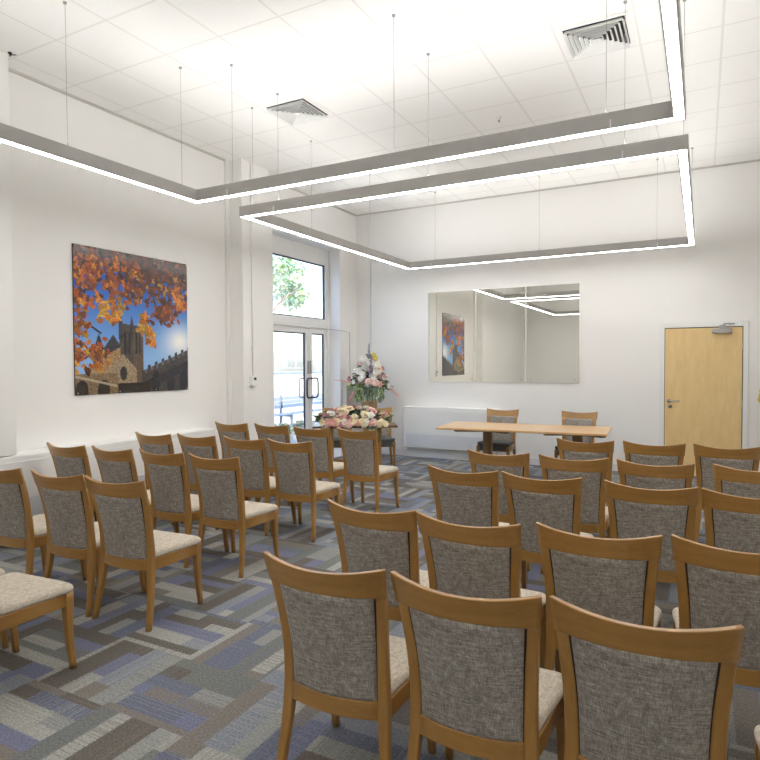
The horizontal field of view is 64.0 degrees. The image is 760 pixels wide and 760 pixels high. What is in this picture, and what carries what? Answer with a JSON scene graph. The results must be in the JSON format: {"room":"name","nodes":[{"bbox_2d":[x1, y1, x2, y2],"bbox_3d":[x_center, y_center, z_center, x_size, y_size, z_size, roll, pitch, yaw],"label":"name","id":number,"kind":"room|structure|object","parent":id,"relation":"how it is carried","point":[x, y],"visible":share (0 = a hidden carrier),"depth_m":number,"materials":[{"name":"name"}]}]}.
{"room":"wedding ceremony room","nodes":[
{"label":"wedding ceremony room","id":0,"kind":"room"},
{"bbox_2d":[9,71,356,458],"bbox_3d":[-3.179,-0.592,5.720,0.300,4.245,11.649,1,2,28],"label":"wall","id":1,"kind":"structure","parent":0,"point":[56,204],"depth_m":6.25,"materials":[{"name":"paint"}]},
{"bbox_2d":[0,50,16,456],"bbox_3d":[-3.294,-1.029,4.905,0.255,3.325,0.505,1,2,28],"label":"pilaster","id":2,"kind":"object","parent":1,"relation":"attached to","point":[8,441],"visible":1,"depth_m":5.02,"materials":[{"name":"paint"}]},
{"bbox_2d":[0,428,214,515],"bbox_3d":[-2.853,0.956,5.747,0.274,0.675,3.420,1,2,28],"label":"heater","id":3,"kind":"object","parent":1,"relation":"attached to","point":[40,460],"visible":0.23,"depth_m":5.69,"materials":[{"name":"white paint"}]},
{"bbox_2d":[72,243,187,395],"bbox_3d":[-2.595,-0.598,6.470,0.028,1.460,1.450,1,2,28],"label":"picture","id":4,"kind":"object","parent":1,"relation":"attached to","point":[130,310],"visible":1,"depth_m":6.37,"materials":[{"name":"paper"}]},
{"bbox_2d":[8,67,355,215],"bbox_3d":[-3.048,-2.702,5.587,0.022,0.020,11.249,1,2,28],"label":"trim","id":5,"kind":"structure","parent":1,"relation":"attached to","point":[10,69],"depth_m":6.28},
{"bbox_2d":[224,159,231,424],"bbox_3d":[-1.926,-0.713,7.721,0.035,4.125,0.064,1,2,28],"label":"trim","id":6,"kind":"structure","parent":1,"relation":"attached to","point":[226,162],"depth_m":7.70,"materials":[{"name":"white paint"}]},
{"bbox_2d":[229,158,270,439],"bbox_3d":[-1.699,-0.720,7.940,0.230,4.125,0.536,1,2,28],"label":"pilaster","id":7,"kind":"object","parent":1,"relation":"attached to","point":[250,405],"visible":0.56,"depth_m":7.75,"materials":[{"name":"paint"}]},
{"bbox_2d":[250,162,253,375],"bbox_3d":[-1.640,-1.416,7.773,0.020,2.725,0.032,1,2,28],"label":"conduit","id":8,"kind":"object","parent":7,"relation":"attached to","point":[251,254],"visible":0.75,"depth_m":7.77,"materials":[{"name":"white plastic"}]},
{"bbox_2d":[249,376,256,386],"bbox_3d":[-1.626,0.018,7.808,0.034,0.134,0.112,1,2,28],"label":"thermostat","id":9,"kind":"object","parent":7,"relation":"attached to","point":[253,379],"visible":1,"depth_m":7.79,"materials":[{"name":"white plastic"}]},
{"bbox_2d":[272,234,328,326],"bbox_3d":[-1.308,-1.506,9.440,0.080,1.270,1.780,1,2,28],"label":"window","id":10,"kind":"structure","parent":1,"relation":"in","point":[282,247],"depth_m":9.63,"materials":[{"name":"white paint"}]},
{"bbox_2d":[273,322,329,428],"bbox_3d":[-1.299,0.213,9.487,0.178,2.170,1.780,1,2,28],"label":"door","id":11,"kind":"structure","parent":1,"relation":"in","point":[307,332],"depth_m":9.74,"materials":[{"name":"white paint"}]},
{"bbox_2d":[275,324,349,353],"bbox_3d":[-1.050,-0.416,9.624,0.221,0.859,1.889,1,2,28],"label":"cable","id":12,"kind":"object","parent":1,"relation":"attached to","point":[275,324],"visible":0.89,"depth_m":10.12,"materials":[{"name":"grey metal"}]},
{"bbox_2d":[0,0,759,214],"bbox_3d":[-0.141,-2.760,4.041,7.205,0.150,11.649,1,2,28],"label":"ceiling","id":13,"kind":"structure","parent":0,"point":[488,60],"depth_m":5.40,"materials":[{"name":"tile"}]},
{"bbox_2d":[261,96,332,125],"bbox_3d":[-0.840,-2.722,6.187,0.524,0.036,0.524,1,2,28],"label":"ceiling vent","id":14,"kind":"object","parent":13,"relation":"in","point":[298,110],"visible":1,"depth_m":6.14,"materials":[{"name":"white metal"}]},
{"bbox_2d":[0,0,685,202],"bbox_3d":[-1.021,-2.077,2.471,3.955,1.121,4.724,1,2,28],"label":"pendant light","id":15,"kind":"object","parent":13,"relation":"hanging from","point":[670,12],"visible":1,"depth_m":4.20,"materials":[{"name":"grey metal"}]},
{"bbox_2d":[239,0,694,268],"bbox_3d":[1.263,-2.206,6.771,3.955,1.121,3.884,1,2,28],"label":"pendant light","id":16,"kind":"object","parent":13,"relation":"hanging from","point":[261,213],"visible":0.99,"depth_m":5.39,"materials":[{"name":"grey metal"}]},
{"bbox_2d":[242,149,693,268],"bbox_3d":[1.267,-1.650,6.787,3.935,0.007,3.860,1,2,28],"label":"diffuser","id":17,"kind":"object","parent":16,"relation":"attached to","point":[683,154],"depth_m":5.52,"materials":[{"name":"white plastic"}]},
{"bbox_2d":[556,11,635,59],"bbox_3d":[1.717,-2.698,4.807,0.524,0.036,0.524,1,2,28],"label":"ceiling vent","id":18,"kind":"object","parent":13,"relation":"in","point":[585,39],"visible":0.98,"depth_m":4.77,"materials":[{"name":"white metal"}]},
{"bbox_2d":[0,454,759,759],"bbox_3d":[-0.075,1.498,4.134,6.705,0.120,11.249,1,2,28],"label":"floor","id":19,"kind":"structure","parent":0,"point":[206,682],"depth_m":3.14,"materials":[{"name":"carpet"}]},
{"bbox_2d":[0,568,8,648],"bbox_3d":[-2.365,1.033,3.176,0.479,0.887,0.548,0,2,24],"label":"dining chair","id":20,"kind":"object","parent":19,"relation":"on","point":[3,634],"visible":0.38,"depth_m":3.32,"materials":[{"name":"brown wood"}]},
{"bbox_2d":[0,572,76,668],"bbox_3d":[-1.879,1.036,2.952,0.479,0.887,0.548,0,2,24],"label":"dining chair","id":21,"kind":"object","parent":19,"relation":"on","point":[24,598],"visible":1,"depth_m":3.01,"materials":[{"name":"beige fabric"}]},
{"bbox_2d":[0,572,73,615],"bbox_3d":[-1.845,1.051,3.029,0.474,0.056,0.381,0,2,24],"label":"seat cushion","id":22,"kind":"object","parent":21,"relation":"on","point":[20,593],"depth_m":2.98,"materials":[{"name":"fabric"}]},
{"bbox_2d":[0,468,86,580],"bbox_3d":[-2.435,1.004,4.233,0.479,0.887,0.548,0,2,26],"label":"dining chair","id":23,"kind":"object","parent":19,"relation":"on","point":[19,528],"visible":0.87,"depth_m":4.02,"materials":[{"name":"brown wood"}]},
{"bbox_2d":[32,514,46,536],"bbox_3d":[-2.399,1.019,4.308,0.474,0.056,0.381,0,2,26],"label":"seat cushion","id":24,"kind":"object","parent":23,"relation":"on","point":[39,529],"depth_m":4.15,"materials":[{"name":"fabric"}]},
{"bbox_2d":[46,442,97,521],"bbox_3d":[-2.553,0.975,5.333,0.479,0.887,0.548,0,2,27],"label":"dining chair","id":25,"kind":"object","parent":19,"relation":"on","point":[69,461],"visible":0.33,"depth_m":5.09,"materials":[{"name":"brown wood"}]},
{"bbox_2d":[30,469,146,617],"bbox_3d":[-1.918,1.008,3.994,0.479,0.887,0.548,0,2,25],"label":"dining chair","id":26,"kind":"object","parent":19,"relation":"on","point":[72,532],"visible":0.85,"depth_m":3.79,"materials":[{"name":"brown wood"}]},
{"bbox_2d":[94,522,99,546],"bbox_3d":[-1.882,1.022,4.070,0.474,0.056,0.381,0,2,25],"label":"seat cushion","id":27,"kind":"object","parent":26,"relation":"on","point":[97,535],"depth_m":3.90,"materials":[{"name":"fabric"}]},
{"bbox_2d":[91,445,178,532],"bbox_3d":[-2.056,0.979,5.098,0.479,0.887,0.548,1,2,29],"label":"dining chair","id":28,"kind":"object","parent":19,"relation":"on","point":[115,467],"visible":0.39,"depth_m":4.86,"materials":[{"name":"brown wood"}]},
{"bbox_2d":[147,490,150,504],"bbox_3d":[-2.016,0.993,5.172,0.474,0.056,0.381,1,2,29],"label":"seat cushion","id":29,"kind":"object","parent":28,"relation":"on","point":[148,491],"depth_m":5.07,"materials":[{"name":"fabric"}]},
{"bbox_2d":[84,475,202,631],"bbox_3d":[-1.472,1.012,3.783,0.479,0.887,0.548,0,2,24],"label":"dining chair","id":30,"kind":"object","parent":19,"relation":"on","point":[128,539],"visible":1,"depth_m":3.60,"materials":[{"name":"brown wood"}]},
{"bbox_2d":[153,530,200,557],"bbox_3d":[-1.438,1.026,3.860,0.474,0.056,0.381,0,2,24],"label":"seat cushion","id":31,"kind":"object","parent":30,"relation":"on","point":[167,544],"depth_m":3.80,"materials":[{"name":"fabric"}]},
{"bbox_2d":[135,432,173,524],"bbox_3d":[-2.110,0.951,6.127,0.479,0.887,0.548,1,2,28],"label":"dining chair","id":32,"kind":"object","parent":19,"relation":"on","point":[162,444],"visible":0.27,"depth_m":5.88,"materials":[{"name":"brown wood"}]},
{"bbox_2d":[139,449,228,567],"bbox_3d":[-1.585,0.982,4.896,0.479,0.887,0.548,1,2,29],"label":"dining chair","id":33,"kind":"object","parent":19,"relation":"on","point":[171,498],"visible":0.82,"depth_m":4.69,"materials":[{"name":"brown wood"}]},
{"bbox_2d":[190,494,198,511],"bbox_3d":[-1.545,0.996,4.970,0.474,0.056,0.381,1,2,29],"label":"seat cushion","id":34,"kind":"object","parent":33,"relation":"on","point":[194,505],"depth_m":4.81,"materials":[{"name":"fabric"}]},
{"bbox_2d":[177,433,247,529],"bbox_3d":[-1.644,0.953,5.968,0.479,0.887,0.548,0,2,27],"label":"dining chair","id":35,"kind":"object","parent":19,"relation":"on","point":[203,447],"visible":0.4,"depth_m":5.74,"materials":[{"name":"brown wood"}]},
{"bbox_2d":[188,453,278,577],"bbox_3d":[-1.127,0.986,4.669,0.479,0.887,0.548,0,2,26],"label":"dining chair","id":36,"kind":"object","parent":19,"relation":"on","point":[219,482],"visible":0.95,"depth_m":4.48,"materials":[{"name":"brown wood"}]},
{"bbox_2d":[244,501,277,518],"bbox_3d":[-1.090,1.000,4.744,0.474,0.056,0.381,0,2,26],"label":"seat cushion","id":37,"kind":"object","parent":36,"relation":"on","point":[253,510],"depth_m":4.68,"materials":[{"name":"fabric"}]},
{"bbox_2d":[215,421,272,500],"bbox_3d":[-1.603,0.920,7.163,0.479,0.887,0.548,1,2,27],"label":"dining chair","id":38,"kind":"object","parent":19,"relation":"on","point":[239,431],"visible":0.3,"depth_m":6.93,"materials":[{"name":"brown wood"}]},
{"bbox_2d":[223,436,296,535],"bbox_3d":[-1.139,0.957,5.739,0.479,0.887,0.548,0,2,27],"label":"dining chair","id":39,"kind":"object","parent":19,"relation":"on","point":[252,454],"visible":0.73,"depth_m":5.53,"materials":[{"name":"brown wood"}]},
{"bbox_2d":[269,476,275,488],"bbox_3d":[-1.101,0.971,5.814,0.474,0.056,0.381,0,2,27],"label":"seat cushion","id":40,"kind":"object","parent":39,"relation":"on","point":[272,483],"depth_m":5.64,"materials":[{"name":"fabric"}]},
{"bbox_2d":[254,423,290,504],"bbox_3d":[-1.100,0.923,6.943,0.479,0.887,0.548,1,2,29],"label":"dining chair","id":41,"kind":"object","parent":19,"relation":"on","point":[276,433],"visible":0.41,"depth_m":6.71,"materials":[{"name":"brown wood"}]},
{"bbox_2d":[267,438,339,542],"bbox_3d":[-0.694,0.960,5.533,0.479,0.887,0.548,0,2,27],"label":"dining chair","id":42,"kind":"object","parent":19,"relation":"on","point":[294,465],"visible":0.94,"depth_m":5.34,"materials":[{"name":"brown wood"}]},
{"bbox_2d":[316,480,339,493],"bbox_3d":[-0.656,0.974,5.608,0.474,0.056,0.381,0,2,27],"label":"seat cushion","id":43,"kind":"object","parent":42,"relation":"on","point":[322,487],"depth_m":5.53,"materials":[{"name":"fabric"}]},
{"bbox_2d":[293,425,354,510],"bbox_3d":[-0.620,0.929,6.647,0.479,0.887,0.548,1,2,29],"label":"dining chair","id":44,"kind":"object","parent":19,"relation":"on","point":[325,467],"visible":0.56,"depth_m":6.43,"materials":[{"name":"brown wood"}]},
{"bbox_2d":[333,461,343,471],"bbox_3d":[-0.579,0.943,6.721,0.474,0.056,0.381,1,2,29],"label":"seat cushion","id":45,"kind":"object","parent":44,"relation":"on","point":[337,466],"depth_m":6.58,"materials":[{"name":"fabric"}]},
{"bbox_2d":[322,407,351,447],"bbox_3d":[-0.625,0.864,9.046,0.479,0.887,0.548,0,2,-4],"label":"dining chair","id":46,"kind":"object","parent":19,"relation":"on","point":[337,444],"visible":0.14,"depth_m":9.18,"materials":[{"name":"brown wood"}]},
{"bbox_2d":[334,437,340,446],"bbox_3d":[-0.618,0.908,8.964,0.462,0.118,0.369,0,2,-4],"label":"seat cushion","id":47,"kind":"object","parent":46,"relation":"on","point":[337,443],"depth_m":8.79,"materials":[{"name":"grey fabric"}]},
{"bbox_2d":[262,550,435,759],"bbox_3d":[-0.102,1.046,2.267,0.479,0.887,0.548,0,2,25],"label":"dining chair","id":48,"kind":"object","parent":19,"relation":"on","point":[341,658],"visible":0.91,"depth_m":2.07,"materials":[{"name":"brown wood"}]},
{"bbox_2d":[389,635,409,694],"bbox_3d":[-0.066,1.060,2.343,0.474,0.056,0.381,0,2,25],"label":"seat cushion","id":49,"kind":"object","parent":48,"relation":"on","point":[399,667],"depth_m":2.22,"materials":[{"name":"fabric"}]},
{"bbox_2d":[312,422,397,479],"bbox_3d":[-0.339,0.964,8.206,1.120,0.730,0.420,0,2,-4],"label":"side table","id":50,"kind":"object","parent":19,"relation":"on","point":[391,424],"visible":0.44,"depth_m":8.12,"materials":[{"name":"brown wood"}]},
{"bbox_2d":[312,405,393,441],"bbox_3d":[-0.359,0.613,8.145,1.105,0.558,0.548,0,2,-4],"label":"flower spray","id":51,"kind":"object","parent":50,"relation":"on","point":[345,416],"visible":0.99,"depth_m":7.97,"materials":[{"name":"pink plant"}]},
{"bbox_2d":[337,427,398,512],"bbox_3d":[-0.131,0.933,6.416,0.479,0.887,0.548,1,2,30],"label":"dining chair","id":52,"kind":"object","parent":19,"relation":"on","point":[359,448],"visible":0.99,"depth_m":6.24,"materials":[{"name":"brown wood"}]},
{"bbox_2d":[379,465,398,474],"bbox_3d":[-0.089,0.947,6.489,0.474,0.056,0.381,1,2,30],"label":"seat cushion","id":53,"kind":"object","parent":52,"relation":"on","point":[383,469],"depth_m":6.41,"materials":[{"name":"fabric"}]},
{"bbox_2d":[362,399,381,455],"bbox_3d":[-0.165,0.798,10.012,0.300,0.960,0.300,1,2,28],"label":"pedestal","id":54,"kind":"object","parent":19,"relation":"on","point":[373,404],"visible":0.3,"depth_m":9.93,"materials":[{"name":"brown wood"}]},
{"bbox_2d":[335,343,399,403],"bbox_3d":[-0.211,-0.116,9.932,1.079,0.993,0.440,0,2,-4],"label":"flower arrangement","id":55,"kind":"object","parent":54,"relation":"on","point":[368,363],"visible":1,"depth_m":9.84,"materials":[{"name":"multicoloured plant"}]},
{"bbox_2d":[327,499,428,620],"bbox_3d":[0.063,1.023,3.062,0.479,0.887,0.548,1,2,28],"label":"dining chair","id":56,"kind":"object","parent":19,"relation":"on","point":[367,541],"visible":0.42,"depth_m":2.84,"materials":[{"name":"brown wood"}]},
{"bbox_2d":[419,570,428,587],"bbox_3d":[0.103,1.038,3.135,0.474,0.056,0.381,1,2,28],"label":"seat cushion","id":57,"kind":"object","parent":56,"relation":"on","point":[424,580],"depth_m":3.10,"materials":[{"name":"fabric"}]},
{"bbox_2d":[364,407,395,466],"bbox_3d":[-0.026,0.859,9.088,0.479,0.887,0.548,0,2,-4],"label":"dining chair","id":58,"kind":"object","parent":19,"relation":"on","point":[387,440],"visible":0.3,"depth_m":9.22,"materials":[{"name":"brown wood"}]},
{"bbox_2d":[381,436,394,446],"bbox_3d":[-0.020,0.904,9.006,0.462,0.118,0.369,0,2,-4],"label":"seat cushion","id":59,"kind":"object","parent":58,"relation":"on","point":[386,441],"depth_m":8.84,"materials":[{"name":"grey fabric"}]},
{"bbox_2d":[427,465,508,526],"bbox_3d":[0.631,0.993,4.056,0.479,0.887,0.548,1,2,29],"label":"dining chair","id":60,"kind":"object","parent":19,"relation":"on","point":[466,499],"visible":0.43,"depth_m":3.84,"materials":[{"name":"grey fabric"}]},
{"bbox_2d":[499,522,508,525],"bbox_3d":[0.671,1.007,4.129,0.474,0.056,0.381,1,2,29],"label":"seat cushion","id":61,"kind":"object","parent":60,"relation":"on","point":[500,523],"depth_m":4.13,"materials":[{"name":"fabric"}]},
{"bbox_2d":[390,571,564,759],"bbox_3d":[0.349,1.050,2.041,0.479,0.887,0.548,0,2,27],"label":"dining chair","id":62,"kind":"object","parent":19,"relation":"on","point":[479,688],"visible":0.97,"depth_m":1.85,"materials":[{"name":"brown wood"}]},
{"bbox_2d":[539,668,562,731],"bbox_3d":[0.387,1.064,2.116,0.474,0.056,0.381,0,2,27],"label":"seat cushion","id":63,"kind":"object","parent":62,"relation":"on","point":[550,682],"depth_m":2.04,"materials":[{"name":"fabric"}]},
{"bbox_2d":[416,511,545,668],"bbox_3d":[0.480,1.028,2.815,0.479,0.887,0.548,1,2,29],"label":"dining chair","id":64,"kind":"object","parent":19,"relation":"on","point":[466,561],"visible":0.49,"depth_m":2.60,"materials":[{"name":"brown wood"}]},
{"bbox_2d":[521,589,545,606],"bbox_3d":[0.520,1.042,2.889,0.474,0.056,0.381,1,2,29],"label":"seat cushion","id":65,"kind":"object","parent":64,"relation":"on","point":[524,592],"depth_m":2.89,"materials":[{"name":"fabric"}]},
{"bbox_2d":[476,408,518,454],"bbox_3d":[1.671,0.864,8.588,0.479,0.887,0.548,1,2,28],"label":"dining chair","id":66,"kind":"object","parent":19,"relation":"on","point":[506,443],"visible":0.66,"depth_m":8.66,"materials":[{"name":"brown wood"}]},
{"bbox_2d":[477,440,512,451],"bbox_3d":[1.632,0.909,8.515,0.462,0.118,0.369,1,2,28],"label":"seat cushion","id":67,"kind":"object","parent":66,"relation":"on","point":[498,445],"depth_m":8.34,"materials":[{"name":"grey fabric"}]},
{"bbox_2d":[467,449,529,570],"bbox_3d":[0.988,0.971,4.783,0.479,0.887,0.548,0,2,27],"label":"dining chair","id":68,"kind":"object","parent":19,"relation":"on","point":[518,465],"visible":0.31,"depth_m":4.56,"materials":[{"name":"brown wood"}]},
{"bbox_2d":[435,421,611,454],"bbox_3d":[1.824,0.964,7.737,2.060,0.732,0.860,0,2,24],"label":"conference table","id":69,"kind":"object","parent":19,"relation":"on","point":[577,433],"visible":0.67,"depth_m":7.62,"materials":[{"name":"brown wood"}]},
{"bbox_2d":[501,471,593,588],"bbox_3d":[1.060,0.997,3.817,0.479,0.887,0.548,1,2,27],"label":"dining chair","id":70,"kind":"object","parent":19,"relation":"on","point":[556,504],"visible":0.61,"depth_m":3.62,"materials":[{"name":"brown wood"}]},
{"bbox_2d":[580,532,593,536],"bbox_3d":[1.099,1.012,3.892,0.474,0.056,0.381,1,2,27],"label":"seat cushion","id":71,"kind":"object","parent":70,"relation":"on","point":[581,533],"depth_m":3.91,"materials":[{"name":"fabric"}]},
{"bbox_2d":[539,454,609,574],"bbox_3d":[1.466,0.976,4.524,0.479,0.887,0.548,0,2,25],"label":"dining chair","id":72,"kind":"object","parent":19,"relation":"on","point":[594,512],"visible":0.52,"depth_m":4.31,"materials":[{"name":"brown wood"}]},
{"bbox_2d":[605,506,608,520],"bbox_3d":[1.502,0.990,4.600,0.474,0.056,0.381,0,2,25],"label":"seat cushion","id":73,"kind":"object","parent":72,"relation":"on","point":[606,508],"depth_m":4.49,"materials":[{"name":"fabric"}]},
{"bbox_2d":[554,411,597,457],"bbox_3d":[2.616,0.873,8.098,0.479,0.887,0.548,1,2,28],"label":"dining chair","id":74,"kind":"object","parent":19,"relation":"on","point":[568,418],"visible":0.39,"depth_m":8.26,"materials":[{"name":"brown wood"}]},
{"bbox_2d":[556,438,613,506],"bbox_3d":[1.868,0.949,5.449,0.479,0.887,0.548,0,2,27],"label":"dining chair","id":75,"kind":"object","parent":19,"relation":"on","point":[568,450],"visible":0.32,"depth_m":5.21,"materials":[{"name":"brown wood"}]},
{"bbox_2d":[535,522,662,672],"bbox_3d":[0.959,1.030,2.636,0.479,0.887,0.548,0,2,25],"label":"dining chair","id":76,"kind":"object","parent":19,"relation":"on","point":[616,579],"visible":0.48,"depth_m":2.42,"materials":[{"name":"brown wood"}]},
{"bbox_2d":[654,606,661,626],"bbox_3d":[0.995,1.044,2.712,0.474,0.056,0.381,0,2,25],"label":"seat cushion","id":77,"kind":"object","parent":76,"relation":"on","point":[657,611],"depth_m":2.69,"materials":[{"name":"fabric"}]},
{"bbox_2d":[549,595,744,759],"bbox_3d":[0.796,1.053,1.835,0.479,0.887,0.548,0,2,26],"label":"dining chair","id":78,"kind":"object","parent":19,"relation":"on","point":[631,691],"visible":1,"depth_m":1.63,"materials":[{"name":"grey fabric"}]},
{"bbox_2d":[604,480,699,582],"bbox_3d":[1.578,1.002,3.536,0.479,0.887,0.548,0,2,26],"label":"dining chair","id":79,"kind":"object","parent":19,"relation":"on","point":[633,512],"visible":0.43,"depth_m":3.33,"materials":[{"name":"brown wood"}]},
{"bbox_2d":[623,440,685,465],"bbox_3d":[2.373,0.951,5.253,0.479,0.887,0.548,0,2,27],"label":"dining chair","id":80,"kind":"object","parent":19,"relation":"on","point":[670,455],"visible":0.24,"depth_m":5.02,"materials":[{"name":"brown wood"}]},
{"bbox_2d":[617,459,694,489],"bbox_3d":[1.942,0.980,4.279,0.479,0.887,0.548,0,2,27],"label":"dining chair","id":81,"kind":"object","parent":19,"relation":"on","point":[631,474],"visible":0.16,"depth_m":4.04,"materials":[{"name":"brown wood"}]},
{"bbox_2d":[671,534,759,687],"bbox_3d":[1.433,1.033,2.439,0.479,0.887,0.548,0,2,26],"label":"dining chair","id":82,"kind":"object","parent":19,"relation":"on","point":[717,587],"visible":0.64,"depth_m":2.27,"materials":[{"name":"grey fabric"}]},
{"bbox_2d":[672,607,678,628],"bbox_3d":[1.470,1.047,2.514,0.474,0.056,0.381,0,2,26],"label":"seat cushion","id":83,"kind":"object","parent":82,"relation":"on","point":[675,613],"depth_m":2.67,"materials":[{"name":"fabric"}]},
{"bbox_2d":[693,443,759,542],"bbox_3d":[2.861,0.955,5.043,0.479,0.887,0.548,0,2,26],"label":"dining chair","id":84,"kind":"object","parent":19,"relation":"on","point":[748,459],"visible":0.42,"depth_m":4.87,"materials":[{"name":"brown wood"}]},
{"bbox_2d":[701,488,759,552],"bbox_3d":[2.005,1.006,3.301,0.479,0.887,0.548,0,2,26],"label":"dining chair","id":85,"kind":"object","parent":19,"relation":"on","point":[732,522],"visible":0.37,"depth_m":3.14,"materials":[{"name":"brown wood"}]},
{"bbox_2d":[713,464,759,498],"bbox_3d":[2.478,0.983,4.057,0.479,0.887,0.548,0,2,26],"label":"dining chair","id":86,"kind":"object","parent":19,"relation":"on","point":[730,481],"visible":0.31,"depth_m":3.88,"materials":[{"name":"brown wood"}]},
{"bbox_2d":[754,725,759,759],"bbox_3d":[1.245,1.058,1.543,0.479,0.887,0.548,1,2,28],"label":"dining chair","id":87,"kind":"object","parent":19,"relation":"on","point":[757,728],"visible":1,"depth_m":1.84,"materials":[{"name":"beige fabric"}]},
{"bbox_2d":[356,161,759,470],"bbox_3d":[2.688,-0.714,9.084,6.905,4.245,0.200,1,2,28],"label":"wall","id":88,"kind":"structure","parent":0,"point":[625,296],"depth_m":8.77,"materials":[{"name":"paint"}]},
{"bbox_2d":[342,380,360,430],"bbox_3d":[-0.481,0.635,10.396,0.100,1.270,0.490,1,2,28],"label":"radiator","id":89,"kind":"object","parent":88,"relation":"attached to","point":[346,393],"visible":0.14,"depth_m":10.21,"materials":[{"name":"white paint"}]},
{"bbox_2d":[367,214,371,387],"bbox_3d":[-0.173,-0.787,10.472,0.070,4.105,0.030,1,2,28],"label":"trim","id":90,"kind":"structure","parent":88,"relation":"attached to","point":[369,224],"depth_m":10.44,"materials":[{"name":"white paint"}]},
{"bbox_2d":[403,449,468,460],"bbox_3d":[1.164,1.222,9.805,1.720,0.110,0.060,1,2,28],"label":"trim","id":91,"kind":"structure","parent":88,"relation":"attached to","point":[428,454],"depth_m":9.90,"materials":[{"name":"white paint"}]},
{"bbox_2d":[428,290,475,382],"bbox_3d":[1.149,-0.696,9.780,0.815,1.466,0.016,1,2,28],"label":"wall mirror","id":92,"kind":"object","parent":88,"relation":"attached to","point":[451,314],"visible":1,"depth_m":9.77,"materials":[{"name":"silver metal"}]},
{"bbox_2d":[403,406,500,454],"bbox_3d":[1.130,0.802,9.733,1.600,0.725,0.192,1,2,28],"label":"heater","id":93,"kind":"object","parent":88,"relation":"attached to","point":[420,422],"visible":0.65,"depth_m":9.73,"materials":[{"name":"white paint"}]},
{"bbox_2d":[406,433,482,449],"bbox_3d":[1.089,0.987,9.659,1.500,0.200,0.012,1,2,28],"label":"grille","id":94,"kind":"object","parent":93,"relation":"attached to","point":[447,441],"depth_m":9.70,"materials":[{"name":"white metal"}]},
{"bbox_2d":[381,447,617,470],"bbox_3d":[1.724,1.227,9.532,4.815,0.110,0.016,1,2,28],"label":"baseboard","id":95,"kind":"structure","parent":88,"relation":"attached to","point":[533,461],"depth_m":9.23,"materials":[{"name":"white paint"}]},
{"bbox_2d":[476,286,525,382],"bbox_3d":[1.861,-0.689,9.402,0.786,1.466,0.016,1,2,28],"label":"wall mirror","id":96,"kind":"object","parent":88,"relation":"attached to","point":[500,312],"visible":1,"depth_m":9.39,"materials":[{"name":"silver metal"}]},
{"bbox_2d":[526,283,579,383],"bbox_3d":[2.561,-0.683,9.030,0.786,1.466,0.016,1,2,28],"label":"wall mirror","id":97,"kind":"object","parent":88,"relation":"attached to","point":[552,311],"visible":1,"depth_m":9.02,"materials":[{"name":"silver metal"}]},
{"bbox_2d":[356,159,759,215],"bbox_3d":[2.536,-2.824,8.976,6.705,0.020,0.022,1,2,28],"label":"trim","id":98,"kind":"structure","parent":88,"relation":"attached to","point":[743,162],"depth_m":8.86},
{"bbox_2d":[659,320,748,476],"bbox_3d":[4.263,0.269,8.036,1.047,2.080,0.224,1,2,28],"label":"door","id":99,"kind":"structure","parent":88,"relation":"in","point":[703,377],"depth_m":8.11,"materials":[{"name":"brown wood"}]},
{"label":"outside","id":100,"kind":"structure","parent":0,"visible":0},
{"bbox_2d":[290,422,318,442],"bbox_3d":[-19.598,0.971,33.097,54.355,0.200,80.000,1,2,28],"label":"ground","id":101,"kind":"structure","parent":100,"point":[293,439],"depth_m":13.61,"materials":[{"name":"white"}]},
{"bbox_2d":[274,423,294,434],"bbox_3d":[-2.254,1.137,13.682,0.781,0.344,0.820,1,2,28],"label":"shrub","id":102,"kind":"object","parent":101,"relation":"on","point":[291,430],"visible":0.21,"depth_m":13.65,"materials":[{"name":"green plant"}]},
{"bbox_2d":[273,255,310,313],"bbox_3d":[-4.159,-1.933,19.896,2.777,6.194,3.694,1,2,34],"label":"tree","id":103,"kind":"object","parent":101,"relation":"on","point":[291,298],"visible":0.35,"depth_m":20.17,"materials":[{"name":"green plant"}]},
{"bbox_2d":[274,371,321,424],"bbox_3d":[-0.942,0.412,19.770,0.260,1.450,22.000,1,2,28],"label":"wall","id":104,"kind":"structure","parent":101,"relation":"on","point":[285,383],"depth_m":16.76,"materials":[{"name":"paint"}]},
{"bbox_2d":[274,393,321,424],"bbox_3d":[-2.279,0.819,15.169,0.420,0.900,5.400,1,2,28],"label":"bench","id":105,"kind":"object","parent":101,"relation":"on","point":[279,404],"visible":0.18,"depth_m":15.33,"materials":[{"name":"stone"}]},
{"bbox_2d":[290,420,313,427],"bbox_3d":[-1.835,1.116,14.498,0.757,0.338,0.797,1,2,28],"label":"shrub","id":106,"kind":"object","parent":101,"relation":"on","point":[299,423],"visible":0.26,"depth_m":14.41,"materials":[{"name":"green plant"}]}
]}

